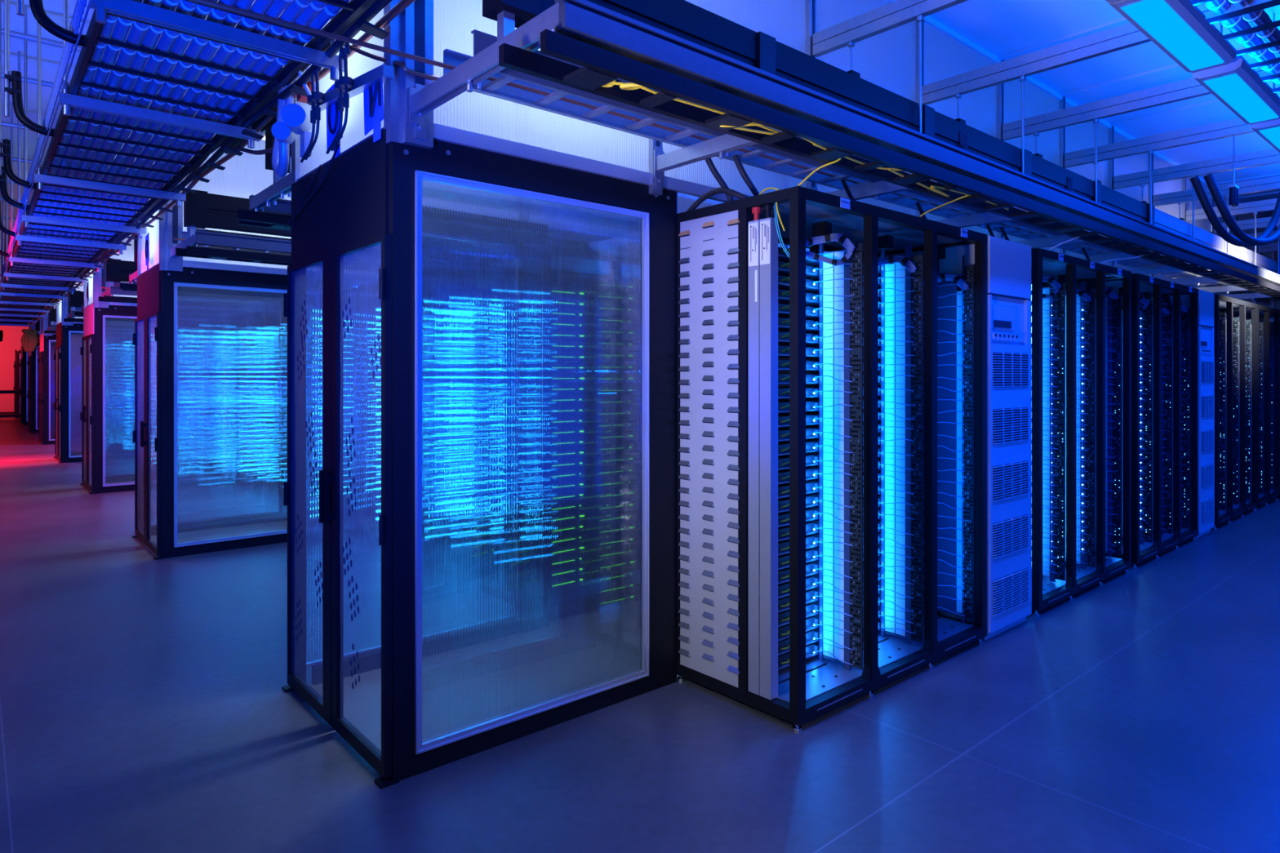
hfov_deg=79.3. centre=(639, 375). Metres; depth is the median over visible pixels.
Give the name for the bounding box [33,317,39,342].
wall
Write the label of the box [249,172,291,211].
bracket
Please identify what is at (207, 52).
cable
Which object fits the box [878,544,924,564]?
server
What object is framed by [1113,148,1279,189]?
ceiling beam
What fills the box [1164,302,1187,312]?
cable loop
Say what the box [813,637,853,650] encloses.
cable
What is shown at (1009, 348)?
tall cabinet
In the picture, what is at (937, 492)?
cable
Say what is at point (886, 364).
cable
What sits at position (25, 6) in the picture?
support rod
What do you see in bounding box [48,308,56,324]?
busway
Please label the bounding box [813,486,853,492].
cable
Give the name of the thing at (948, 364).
cable
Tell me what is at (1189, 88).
ceiling beam
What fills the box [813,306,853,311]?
cable
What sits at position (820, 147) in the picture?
cable
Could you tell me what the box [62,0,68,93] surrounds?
support rod
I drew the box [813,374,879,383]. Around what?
server
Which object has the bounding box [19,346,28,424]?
enclosure
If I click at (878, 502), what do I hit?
cable
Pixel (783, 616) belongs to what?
server
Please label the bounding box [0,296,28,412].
wall
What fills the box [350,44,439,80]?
cable
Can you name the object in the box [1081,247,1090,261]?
power cable
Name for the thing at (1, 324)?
strut
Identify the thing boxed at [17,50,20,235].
support rod
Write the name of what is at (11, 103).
support rod
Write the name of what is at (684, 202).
wall
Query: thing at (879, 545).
server
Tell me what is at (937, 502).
cable
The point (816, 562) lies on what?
server
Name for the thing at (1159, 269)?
bracket
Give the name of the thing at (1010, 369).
grille
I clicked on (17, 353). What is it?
enclosure
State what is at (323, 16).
cable
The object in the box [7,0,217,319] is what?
cable
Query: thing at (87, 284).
paper sign
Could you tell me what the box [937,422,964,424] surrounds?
cable
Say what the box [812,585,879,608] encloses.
server
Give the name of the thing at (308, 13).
cable
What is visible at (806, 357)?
server
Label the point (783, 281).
server
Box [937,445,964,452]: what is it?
cable
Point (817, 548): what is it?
server
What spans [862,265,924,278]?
server
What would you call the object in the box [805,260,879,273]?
server
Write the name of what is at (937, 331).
cable
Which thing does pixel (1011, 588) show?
grille
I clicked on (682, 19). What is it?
cable tray
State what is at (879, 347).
server
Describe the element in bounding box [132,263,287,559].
enclosure
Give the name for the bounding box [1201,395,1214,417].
grille
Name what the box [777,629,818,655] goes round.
server
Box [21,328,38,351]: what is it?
hanging bag
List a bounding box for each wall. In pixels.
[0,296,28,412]
[33,0,402,335]
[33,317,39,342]
[45,300,56,335]
[65,282,83,325]
[97,194,137,307]
[166,73,291,275]
[402,0,1279,321]
[676,192,826,253]
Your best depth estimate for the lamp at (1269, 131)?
5.29 m
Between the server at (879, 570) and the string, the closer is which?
the server at (879, 570)
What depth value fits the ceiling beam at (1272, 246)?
11.44 m
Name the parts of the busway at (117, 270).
casing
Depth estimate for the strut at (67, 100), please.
3.76 m
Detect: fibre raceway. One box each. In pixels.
[44,330,56,333]
[63,317,83,322]
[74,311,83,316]
[98,295,137,303]
[119,283,137,291]
[175,245,291,266]
[236,208,291,231]
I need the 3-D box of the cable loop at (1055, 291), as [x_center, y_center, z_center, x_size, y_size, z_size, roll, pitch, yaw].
[2.716,-0.559,5.244,0.228,0.075,0.057,0,0,26]
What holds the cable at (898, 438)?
attached to the rack at (713, 241)
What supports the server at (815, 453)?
in the rack at (713, 241)
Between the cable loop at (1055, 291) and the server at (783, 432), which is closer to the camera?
the server at (783, 432)
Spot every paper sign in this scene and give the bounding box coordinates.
[86,282,88,306]
[145,232,149,271]
[325,83,342,158]
[363,83,383,142]
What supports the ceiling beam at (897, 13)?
attached to the wall at (889, 60)
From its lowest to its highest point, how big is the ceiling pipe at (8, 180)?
0.046 m
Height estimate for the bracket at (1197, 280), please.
0.130 m
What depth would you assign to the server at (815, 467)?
3.92 m
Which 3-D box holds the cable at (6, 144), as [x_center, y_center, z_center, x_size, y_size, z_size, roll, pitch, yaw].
[-4.389,-1.489,5.448,0.226,0.324,0.057,0,0,-35]
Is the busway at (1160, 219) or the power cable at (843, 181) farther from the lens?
the busway at (1160, 219)
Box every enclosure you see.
[13,349,20,417]
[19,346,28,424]
[26,341,39,432]
[37,333,56,444]
[53,322,83,462]
[80,303,137,493]
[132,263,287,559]
[281,128,676,789]
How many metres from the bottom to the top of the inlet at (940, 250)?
0.065 m
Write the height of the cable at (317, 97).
0.377 m
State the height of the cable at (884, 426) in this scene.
0.011 m
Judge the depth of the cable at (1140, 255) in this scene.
5.56 m
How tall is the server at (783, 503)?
0.046 m
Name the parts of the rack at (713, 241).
panel, vertical rail, name plate, port panel, plate, plate, vertical rail, port panel, vertical rail, name plate, port panel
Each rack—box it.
[676,186,986,732]
[1031,248,1131,615]
[1042,273,1198,568]
[1212,293,1257,528]
[1218,304,1279,509]
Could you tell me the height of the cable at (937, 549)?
0.020 m
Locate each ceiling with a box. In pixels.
[0,0,143,288]
[51,0,1279,258]
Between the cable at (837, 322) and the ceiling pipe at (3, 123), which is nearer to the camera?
the cable at (837, 322)
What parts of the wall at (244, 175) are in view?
post, bolt plate, rail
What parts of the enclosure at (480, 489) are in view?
door, handle, handle, header panel, panel, panel frame, door, panel, panel frame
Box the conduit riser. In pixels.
[283,4,293,106]
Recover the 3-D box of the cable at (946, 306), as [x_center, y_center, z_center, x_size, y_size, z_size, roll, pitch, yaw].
[1.764,-0.391,4.438,0.204,0.012,0.026,0,0,39]
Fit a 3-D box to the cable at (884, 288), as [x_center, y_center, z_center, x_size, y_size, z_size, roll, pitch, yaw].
[1.348,-0.450,4.079,0.204,0.031,0.026,0,0,39]
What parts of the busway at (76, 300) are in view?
casing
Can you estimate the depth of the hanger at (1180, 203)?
8.21 m
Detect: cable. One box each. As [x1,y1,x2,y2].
[0,0,142,306]
[0,0,180,321]
[0,13,117,306]
[3,0,196,322]
[4,0,162,305]
[4,71,54,136]
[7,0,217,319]
[8,0,237,323]
[14,0,293,324]
[21,0,254,306]
[22,0,327,322]
[25,0,273,306]
[26,0,312,314]
[27,0,350,319]
[27,0,392,324]
[29,0,85,46]
[30,0,415,324]
[32,12,362,319]
[173,237,185,240]
[187,0,1276,302]
[224,143,291,155]
[284,142,340,228]
[291,164,321,228]
[297,70,311,95]
[300,66,324,163]
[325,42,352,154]
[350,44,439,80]
[601,79,616,87]
[607,81,781,133]
[619,82,643,89]
[686,186,747,211]
[704,157,733,201]
[720,123,902,170]
[732,154,759,195]
[758,186,778,195]
[774,203,789,257]
[775,202,785,231]
[776,209,789,254]
[797,144,841,186]
[813,263,853,270]
[813,278,853,282]
[813,294,853,297]
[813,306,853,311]
[813,321,853,324]
[813,333,853,337]
[813,348,853,351]
[813,363,853,367]
[813,375,853,382]
[813,390,853,393]
[813,404,853,407]
[813,417,853,421]
[813,431,853,437]
[813,444,853,453]
[813,460,853,465]
[813,471,853,475]
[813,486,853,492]
[813,500,853,507]
[813,512,853,523]
[813,527,853,534]
[813,541,853,546]
[813,555,853,562]
[813,568,853,578]
[813,582,853,594]
[813,595,853,604]
[813,608,853,617]
[813,624,853,634]
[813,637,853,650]
[813,650,853,665]
[818,250,848,254]
[840,178,855,200]
[878,276,914,278]
[878,288,914,291]
[878,301,914,303]
[878,311,914,316]
[878,325,914,328]
[878,339,914,342]
[878,351,914,355]
[878,364,914,365]
[878,374,914,377]
[878,388,914,391]
[878,401,914,405]
[878,413,914,419]
[878,426,914,429]
[878,438,914,441]
[878,452,914,456]
[878,463,914,470]
[878,475,914,484]
[878,488,914,493]
[878,502,914,506]
[878,514,914,519]
[878,527,914,535]
[878,537,914,548]
[878,551,914,559]
[878,564,914,570]
[878,577,914,585]
[878,589,914,599]
[878,600,914,612]
[878,615,914,623]
[878,626,914,634]
[888,168,1008,209]
[915,201,927,218]
[918,195,967,217]
[937,293,964,297]
[937,306,964,308]
[937,318,964,320]
[937,330,964,334]
[937,342,964,342]
[937,352,964,355]
[937,364,964,366]
[937,377,964,380]
[937,386,964,392]
[937,399,964,401]
[937,410,964,413]
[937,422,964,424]
[937,434,964,439]
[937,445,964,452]
[937,457,964,461]
[937,469,964,471]
[937,480,964,484]
[937,492,964,498]
[937,502,964,511]
[937,515,964,520]
[937,527,964,531]
[937,537,964,542]
[937,549,964,557]
[937,559,964,568]
[937,572,964,578]
[937,585,964,589]
[937,595,964,602]
[937,606,964,616]
[986,223,995,236]
[1000,226,1009,240]
[1048,236,1079,250]
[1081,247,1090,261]
[1098,255,1143,263]
[1204,0,1279,87]
[1228,0,1279,63]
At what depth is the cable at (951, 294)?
4.42 m
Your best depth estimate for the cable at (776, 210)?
3.33 m
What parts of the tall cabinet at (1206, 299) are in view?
control panel, panel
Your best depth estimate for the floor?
3.17 m
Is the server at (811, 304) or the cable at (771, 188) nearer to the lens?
the cable at (771, 188)
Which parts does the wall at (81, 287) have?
post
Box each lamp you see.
[261,129,265,140]
[1105,0,1123,3]
[1107,0,1236,72]
[1191,21,1279,124]
[1249,13,1279,152]
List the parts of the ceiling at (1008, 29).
trim, trim, trim, trim, trim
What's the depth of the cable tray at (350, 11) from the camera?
4.21 m
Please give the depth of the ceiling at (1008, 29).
6.23 m
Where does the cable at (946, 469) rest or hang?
attached to the rack at (713, 241)
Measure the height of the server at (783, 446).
0.046 m
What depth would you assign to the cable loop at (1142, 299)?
6.38 m
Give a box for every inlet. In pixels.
[813,221,831,236]
[878,235,893,249]
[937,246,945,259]
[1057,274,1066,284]
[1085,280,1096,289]
[1119,287,1122,295]
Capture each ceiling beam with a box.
[812,0,968,57]
[921,0,1275,105]
[1002,62,1279,140]
[1064,117,1255,168]
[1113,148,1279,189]
[1152,176,1279,206]
[1186,198,1277,221]
[1213,217,1279,233]
[1247,231,1279,239]
[1257,242,1279,253]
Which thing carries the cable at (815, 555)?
attached to the rack at (713, 241)
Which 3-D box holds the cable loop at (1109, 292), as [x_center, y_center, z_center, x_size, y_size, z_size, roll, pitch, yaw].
[3.525,-0.630,5.956,0.268,0.103,0.096,0,0,18]
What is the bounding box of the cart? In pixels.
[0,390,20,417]
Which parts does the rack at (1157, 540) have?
plate, vertical rail, port panel, plate, vertical rail, port panel, vertical rail, port panel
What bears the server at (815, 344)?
in the rack at (713, 241)
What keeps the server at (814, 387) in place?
in the rack at (713, 241)
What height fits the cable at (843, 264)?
0.019 m
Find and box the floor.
[0,417,1279,852]
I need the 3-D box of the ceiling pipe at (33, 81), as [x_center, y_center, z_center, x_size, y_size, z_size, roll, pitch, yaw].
[-6.305,-2.740,6.632,3.130,0.046,0.048,0,0,-41]
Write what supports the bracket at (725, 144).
attached to the wall at (889, 60)
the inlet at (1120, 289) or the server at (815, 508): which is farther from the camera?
the inlet at (1120, 289)
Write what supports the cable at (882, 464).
attached to the rack at (713, 241)
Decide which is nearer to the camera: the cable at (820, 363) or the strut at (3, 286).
the cable at (820, 363)
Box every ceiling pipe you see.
[0,197,30,204]
[1,28,133,62]
[1,72,114,97]
[1,121,92,139]
[1,157,68,165]
[1,216,21,220]
[7,179,58,189]
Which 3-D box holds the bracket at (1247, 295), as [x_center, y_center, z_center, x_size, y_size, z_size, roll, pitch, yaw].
[7.727,-0.995,9.628,0.072,0.130,0.951,0,0,-41]
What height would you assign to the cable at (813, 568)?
0.020 m
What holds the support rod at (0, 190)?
hanging from the ceiling at (51, 55)
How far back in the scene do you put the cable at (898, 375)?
4.07 m
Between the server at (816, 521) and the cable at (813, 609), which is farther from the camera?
the server at (816, 521)
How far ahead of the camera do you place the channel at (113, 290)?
9.12 m
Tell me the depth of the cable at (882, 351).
4.08 m
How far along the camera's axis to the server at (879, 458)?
4.30 m
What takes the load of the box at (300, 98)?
attached to the wall at (358, 64)
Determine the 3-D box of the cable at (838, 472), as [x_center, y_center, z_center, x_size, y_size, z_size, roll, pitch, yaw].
[0.932,0.473,3.719,0.204,0.019,0.026,0,0,39]
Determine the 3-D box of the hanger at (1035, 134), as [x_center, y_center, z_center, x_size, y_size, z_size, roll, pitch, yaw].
[2.996,-1.697,5.840,0.080,0.274,0.060,0,0,-41]
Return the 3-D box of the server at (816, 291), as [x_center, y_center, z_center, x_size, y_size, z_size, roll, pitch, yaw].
[0.988,-0.449,4.152,0.488,0.046,0.427,0,0,-41]
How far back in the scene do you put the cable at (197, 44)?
3.67 m
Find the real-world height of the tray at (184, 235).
0.117 m
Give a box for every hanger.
[847,40,860,77]
[954,93,965,124]
[1033,132,1042,158]
[1140,183,1147,204]
[1177,202,1184,221]
[1209,224,1215,234]
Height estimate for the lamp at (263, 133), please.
0.797 m
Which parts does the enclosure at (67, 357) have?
door, header panel, door, panel frame, panel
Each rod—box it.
[0,0,1,175]
[0,190,0,292]
[2,163,4,283]
[4,0,9,117]
[5,137,7,272]
[10,102,13,257]
[16,0,24,16]
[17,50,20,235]
[24,5,26,215]
[37,22,40,174]
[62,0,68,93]
[916,14,924,133]
[1019,75,1026,173]
[1093,118,1098,202]
[1147,150,1153,223]
[1191,175,1195,240]
[1225,195,1229,254]
[1253,212,1257,265]
[1276,226,1279,274]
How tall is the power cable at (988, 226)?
0.264 m
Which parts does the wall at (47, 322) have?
post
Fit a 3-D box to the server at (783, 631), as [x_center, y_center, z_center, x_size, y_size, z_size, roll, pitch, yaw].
[0.571,1.219,3.793,0.488,0.046,0.427,0,0,-41]
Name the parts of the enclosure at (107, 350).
door, handle, header panel, panel, door, panel frame, panel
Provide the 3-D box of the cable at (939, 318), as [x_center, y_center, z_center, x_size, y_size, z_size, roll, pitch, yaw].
[1.764,-0.318,4.438,0.204,0.020,0.026,0,0,39]
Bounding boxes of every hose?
[1189,175,1279,247]
[1203,173,1279,245]
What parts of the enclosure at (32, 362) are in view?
door, door, panel frame, panel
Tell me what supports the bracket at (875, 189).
attached to the wall at (889, 60)
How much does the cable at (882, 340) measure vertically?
0.020 m
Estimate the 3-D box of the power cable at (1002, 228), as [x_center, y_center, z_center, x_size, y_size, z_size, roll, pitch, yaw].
[2.635,-0.922,5.496,0.169,0.264,0.040,0,0,-21]
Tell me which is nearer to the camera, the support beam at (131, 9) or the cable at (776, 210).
the support beam at (131, 9)
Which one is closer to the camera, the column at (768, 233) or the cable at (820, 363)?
the column at (768, 233)
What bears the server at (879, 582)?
in the rack at (713, 241)
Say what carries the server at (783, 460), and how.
in the rack at (713, 241)
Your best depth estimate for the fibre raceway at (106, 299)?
9.14 m
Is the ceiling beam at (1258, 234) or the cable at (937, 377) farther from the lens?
the ceiling beam at (1258, 234)
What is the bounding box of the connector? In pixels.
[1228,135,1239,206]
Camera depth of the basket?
4.12 m
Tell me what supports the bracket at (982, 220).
attached to the wall at (889, 60)
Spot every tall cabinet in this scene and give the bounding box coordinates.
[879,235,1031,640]
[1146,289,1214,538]
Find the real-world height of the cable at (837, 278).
0.012 m
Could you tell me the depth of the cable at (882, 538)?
4.08 m
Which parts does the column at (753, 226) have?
knob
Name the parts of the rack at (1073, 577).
vertical rail, port panel, name plate, plate, plate, vertical rail, port panel, name plate, vertical rail, port panel, name plate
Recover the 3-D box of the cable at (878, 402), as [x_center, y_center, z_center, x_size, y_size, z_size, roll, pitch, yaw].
[1.348,0.148,4.079,0.204,0.020,0.026,0,0,39]
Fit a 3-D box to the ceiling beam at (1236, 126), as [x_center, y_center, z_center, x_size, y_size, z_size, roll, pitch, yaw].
[5.159,-1.895,5.187,0.044,0.120,4.303,0,0,-41]
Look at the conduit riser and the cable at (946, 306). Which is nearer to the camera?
the conduit riser
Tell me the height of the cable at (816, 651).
0.031 m
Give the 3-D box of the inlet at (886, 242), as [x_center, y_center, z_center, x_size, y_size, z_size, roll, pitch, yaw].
[1.296,-0.703,4.087,0.055,0.065,0.070,0,0,-41]
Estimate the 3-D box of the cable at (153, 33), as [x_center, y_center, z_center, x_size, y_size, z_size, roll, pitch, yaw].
[-8.660,-1.357,10.854,0.050,0.054,24.250,0,0,-41]
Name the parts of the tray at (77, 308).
rail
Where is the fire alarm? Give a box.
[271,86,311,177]
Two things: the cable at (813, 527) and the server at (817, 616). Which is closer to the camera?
the cable at (813, 527)
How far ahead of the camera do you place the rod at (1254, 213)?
8.69 m
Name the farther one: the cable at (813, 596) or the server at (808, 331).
the server at (808, 331)
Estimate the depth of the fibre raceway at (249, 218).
4.45 m
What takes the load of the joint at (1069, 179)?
attached to the cable tray at (682, 19)
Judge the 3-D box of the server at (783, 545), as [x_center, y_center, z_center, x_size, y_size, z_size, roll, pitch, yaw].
[0.571,0.818,3.793,0.488,0.046,0.427,0,0,-41]
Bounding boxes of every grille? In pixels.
[992,351,1030,387]
[992,407,1030,444]
[992,460,1030,502]
[992,514,1030,559]
[992,567,1030,616]
[1201,360,1214,382]
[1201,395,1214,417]
[1201,429,1214,453]
[1201,463,1214,488]
[1201,497,1214,523]
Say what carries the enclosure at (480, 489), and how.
on the floor
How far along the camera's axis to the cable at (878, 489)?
4.07 m
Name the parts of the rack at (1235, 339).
port panel, plate, plate, port panel, port panel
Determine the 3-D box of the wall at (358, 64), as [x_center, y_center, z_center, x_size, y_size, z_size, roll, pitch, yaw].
[-9.571,-1.930,12.875,0.070,2.140,44.000,0,0,-41]
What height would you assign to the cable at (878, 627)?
0.019 m
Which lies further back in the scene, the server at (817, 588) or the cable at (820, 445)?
the server at (817, 588)
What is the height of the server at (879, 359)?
0.046 m
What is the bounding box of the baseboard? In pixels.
[0,411,13,414]
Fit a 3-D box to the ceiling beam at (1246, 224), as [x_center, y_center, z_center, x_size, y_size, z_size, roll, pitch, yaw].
[8.822,-1.895,8.351,0.044,0.120,4.303,0,0,-41]
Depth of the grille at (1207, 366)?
7.22 m
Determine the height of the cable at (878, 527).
0.020 m
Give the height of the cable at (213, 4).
0.036 m
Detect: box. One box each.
[297,86,311,103]
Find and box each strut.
[0,283,75,293]
[0,292,66,301]
[0,300,57,308]
[0,307,49,314]
[0,313,43,319]
[0,319,37,324]
[0,323,32,328]
[4,272,87,284]
[8,257,103,272]
[15,234,126,254]
[21,214,146,238]
[34,173,186,207]
[58,92,261,148]
[311,64,394,111]
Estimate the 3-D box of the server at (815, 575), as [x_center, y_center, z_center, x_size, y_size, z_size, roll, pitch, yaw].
[0.988,1.018,4.152,0.488,0.046,0.427,0,0,-41]
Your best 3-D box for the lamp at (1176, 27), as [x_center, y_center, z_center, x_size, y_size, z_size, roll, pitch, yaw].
[2.662,-2.071,3.833,1.220,0.797,0.236,0,0,-41]
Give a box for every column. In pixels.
[748,206,760,695]
[760,204,777,700]
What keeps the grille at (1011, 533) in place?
attached to the tall cabinet at (1009, 348)
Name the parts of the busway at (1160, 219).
casing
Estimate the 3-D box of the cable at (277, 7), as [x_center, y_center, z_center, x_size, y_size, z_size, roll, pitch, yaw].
[-8.429,-1.357,11.054,0.050,0.054,24.250,0,0,-41]
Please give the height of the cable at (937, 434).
0.020 m
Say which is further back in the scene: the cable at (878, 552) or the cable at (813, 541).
the cable at (878, 552)
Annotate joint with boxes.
[960,130,968,148]
[1066,176,1072,190]
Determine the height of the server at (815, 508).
0.046 m
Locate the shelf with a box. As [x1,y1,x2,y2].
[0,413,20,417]
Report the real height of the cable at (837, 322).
0.011 m
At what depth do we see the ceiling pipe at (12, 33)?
6.29 m
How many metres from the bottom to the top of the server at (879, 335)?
0.046 m
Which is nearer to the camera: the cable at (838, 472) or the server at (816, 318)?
the cable at (838, 472)
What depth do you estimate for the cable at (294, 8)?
3.67 m
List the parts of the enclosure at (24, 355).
door, header panel, door, panel frame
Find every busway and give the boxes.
[35,320,39,333]
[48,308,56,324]
[69,290,83,311]
[105,258,137,288]
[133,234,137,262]
[183,189,291,237]
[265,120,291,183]
[1137,203,1279,291]
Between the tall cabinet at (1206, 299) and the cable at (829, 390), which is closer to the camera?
the cable at (829, 390)
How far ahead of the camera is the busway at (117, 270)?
9.39 m
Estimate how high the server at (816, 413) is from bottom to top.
0.046 m
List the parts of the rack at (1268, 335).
plate, plate, port panel, vertical rail, port panel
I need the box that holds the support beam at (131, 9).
[89,0,344,80]
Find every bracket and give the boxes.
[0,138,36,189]
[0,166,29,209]
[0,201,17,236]
[0,249,10,257]
[66,312,75,318]
[99,288,113,302]
[128,271,137,284]
[168,233,204,262]
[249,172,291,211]
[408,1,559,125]
[653,125,782,179]
[826,179,942,200]
[935,207,1042,228]
[1014,234,1108,248]
[1076,250,1165,263]
[1124,263,1206,275]
[1164,275,1236,285]
[1196,285,1266,293]
[1213,292,1279,300]
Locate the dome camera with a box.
[0,330,3,342]
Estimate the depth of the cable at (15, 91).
4.20 m
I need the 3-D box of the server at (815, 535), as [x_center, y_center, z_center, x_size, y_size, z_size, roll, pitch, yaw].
[0.988,0.818,4.152,0.488,0.046,0.427,0,0,-41]
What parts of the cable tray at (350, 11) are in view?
rail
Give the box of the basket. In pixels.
[1188,0,1279,99]
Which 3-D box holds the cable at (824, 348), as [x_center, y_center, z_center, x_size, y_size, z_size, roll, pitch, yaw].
[0.932,-0.125,3.719,0.204,0.012,0.026,0,0,39]
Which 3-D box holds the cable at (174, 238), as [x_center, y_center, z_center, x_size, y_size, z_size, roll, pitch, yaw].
[-2.572,-1.089,7.122,2.981,0.036,0.090,0,0,-39]
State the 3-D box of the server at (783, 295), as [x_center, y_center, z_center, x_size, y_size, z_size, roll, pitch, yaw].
[0.571,-0.382,3.793,0.488,0.046,0.427,0,0,-41]
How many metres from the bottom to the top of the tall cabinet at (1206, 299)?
2.285 m
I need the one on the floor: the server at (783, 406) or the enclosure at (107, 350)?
the enclosure at (107, 350)
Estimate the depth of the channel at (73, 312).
12.55 m
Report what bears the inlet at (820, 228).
attached to the rack at (713, 241)
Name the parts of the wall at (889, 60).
post, bolt plate, post, bolt plate, post, rail, post, post, post, rail, post, post, post, post, post, post, post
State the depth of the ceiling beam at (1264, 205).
8.76 m
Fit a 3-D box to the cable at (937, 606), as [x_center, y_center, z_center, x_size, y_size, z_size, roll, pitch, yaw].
[1.764,1.352,4.438,0.204,0.020,0.026,0,0,39]
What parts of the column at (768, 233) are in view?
knob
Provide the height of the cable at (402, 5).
0.052 m
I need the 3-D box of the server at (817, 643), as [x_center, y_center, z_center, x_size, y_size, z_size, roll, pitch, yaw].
[0.988,1.352,4.152,0.488,0.046,0.427,0,0,-41]
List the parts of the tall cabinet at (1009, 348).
control panel, panel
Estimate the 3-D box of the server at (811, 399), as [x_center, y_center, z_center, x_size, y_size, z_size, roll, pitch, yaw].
[0.988,0.151,4.152,0.488,0.046,0.427,0,0,-41]
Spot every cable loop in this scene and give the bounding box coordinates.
[805,232,854,251]
[805,250,853,265]
[862,254,916,272]
[923,273,968,290]
[1031,275,1061,288]
[1042,288,1058,298]
[1065,288,1091,302]
[1088,287,1118,299]
[1121,294,1149,305]
[1121,304,1147,311]
[1152,303,1169,314]
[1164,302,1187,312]
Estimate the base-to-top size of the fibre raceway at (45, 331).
0.058 m
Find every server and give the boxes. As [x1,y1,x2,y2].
[777,247,818,263]
[777,261,818,276]
[777,275,818,290]
[777,289,818,304]
[777,303,818,318]
[777,317,818,331]
[777,321,879,334]
[777,332,818,344]
[777,334,879,347]
[777,346,818,357]
[777,347,879,359]
[777,360,818,370]
[777,374,818,384]
[777,386,818,398]
[777,397,879,409]
[777,400,818,413]
[777,413,818,426]
[777,426,818,441]
[777,440,818,455]
[777,454,818,470]
[777,467,818,484]
[777,480,818,498]
[777,494,818,512]
[777,507,818,527]
[777,521,818,541]
[777,534,818,555]
[777,548,818,569]
[777,561,818,584]
[777,575,818,598]
[777,589,818,613]
[777,602,818,626]
[777,616,818,641]
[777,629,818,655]
[777,643,818,670]
[779,386,879,396]
[780,409,879,423]
[786,422,879,436]
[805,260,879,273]
[805,269,879,285]
[805,282,879,297]
[805,294,879,310]
[805,307,879,322]
[805,435,879,449]
[805,447,879,462]
[805,459,879,476]
[805,471,879,489]
[805,484,879,502]
[807,510,879,529]
[808,497,879,516]
[808,522,879,541]
[809,535,879,555]
[809,547,879,568]
[810,573,879,595]
[811,560,879,582]
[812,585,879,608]
[812,597,879,622]
[812,609,879,635]
[813,360,879,370]
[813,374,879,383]
[813,622,879,648]
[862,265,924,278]
[862,278,924,292]
[862,290,924,303]
[862,301,924,314]
[862,313,924,325]
[862,325,924,337]
[862,337,924,349]
[862,350,924,360]
[862,395,924,407]
[862,407,924,419]
[862,419,924,431]
[862,431,924,443]
[862,442,924,455]
[878,453,924,467]
[878,464,924,479]
[878,475,924,492]
[878,487,924,504]
[878,498,924,516]
[878,510,924,528]
[878,521,924,541]
[878,532,924,553]
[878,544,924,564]
[878,555,924,577]
[878,567,924,589]
[878,578,924,600]
[878,590,924,613]
[878,601,924,626]
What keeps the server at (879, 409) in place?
in the rack at (713, 241)
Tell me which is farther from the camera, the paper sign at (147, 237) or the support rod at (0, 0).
the paper sign at (147, 237)
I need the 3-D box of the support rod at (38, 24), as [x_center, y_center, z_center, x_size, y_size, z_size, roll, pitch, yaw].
[-3.873,-2.142,4.980,0.018,1.696,0.018,0,0,-18]
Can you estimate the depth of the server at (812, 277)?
3.94 m
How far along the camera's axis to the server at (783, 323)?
3.76 m
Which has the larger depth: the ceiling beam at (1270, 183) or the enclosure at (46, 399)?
the enclosure at (46, 399)
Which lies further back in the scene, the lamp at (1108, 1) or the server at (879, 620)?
the server at (879, 620)
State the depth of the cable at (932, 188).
3.59 m
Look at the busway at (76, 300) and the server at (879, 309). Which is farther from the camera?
the busway at (76, 300)
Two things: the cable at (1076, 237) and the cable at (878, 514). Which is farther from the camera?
the cable at (1076, 237)
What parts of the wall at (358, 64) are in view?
post, post, post, post, post, post, post, post, rail, post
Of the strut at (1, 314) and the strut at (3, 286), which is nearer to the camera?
the strut at (3, 286)
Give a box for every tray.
[0,0,389,324]
[71,306,81,312]
[106,281,137,289]
[181,227,291,255]
[289,155,291,173]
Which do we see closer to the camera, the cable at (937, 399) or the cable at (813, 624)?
the cable at (813, 624)
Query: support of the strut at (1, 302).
hanging from the support rod
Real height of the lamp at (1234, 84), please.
0.797 m
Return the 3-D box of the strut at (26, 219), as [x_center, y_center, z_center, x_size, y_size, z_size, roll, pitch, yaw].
[-4.667,-1.246,6.514,0.855,0.093,0.040,0,0,-41]
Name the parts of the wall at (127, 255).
post, rail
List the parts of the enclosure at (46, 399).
door, header panel, door, panel frame, panel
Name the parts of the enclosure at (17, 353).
door, door, frame, panel frame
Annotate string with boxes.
[1030,280,1031,346]
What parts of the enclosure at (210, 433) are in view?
door, handle, handle, header panel, panel, door, panel frame, panel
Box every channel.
[50,324,56,329]
[71,311,83,316]
[110,285,137,295]
[195,230,291,253]
[248,195,291,215]
[554,0,1279,286]
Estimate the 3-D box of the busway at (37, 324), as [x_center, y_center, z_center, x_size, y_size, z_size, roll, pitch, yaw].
[-14.567,-1.220,20.550,2.375,0.379,0.120,0,0,-41]
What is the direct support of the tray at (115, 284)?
on the bracket
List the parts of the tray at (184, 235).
rail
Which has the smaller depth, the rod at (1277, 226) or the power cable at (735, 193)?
the power cable at (735, 193)
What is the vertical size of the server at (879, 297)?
0.046 m
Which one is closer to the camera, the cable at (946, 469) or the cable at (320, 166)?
the cable at (320, 166)
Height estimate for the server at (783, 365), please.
0.046 m
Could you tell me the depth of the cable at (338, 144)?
3.28 m

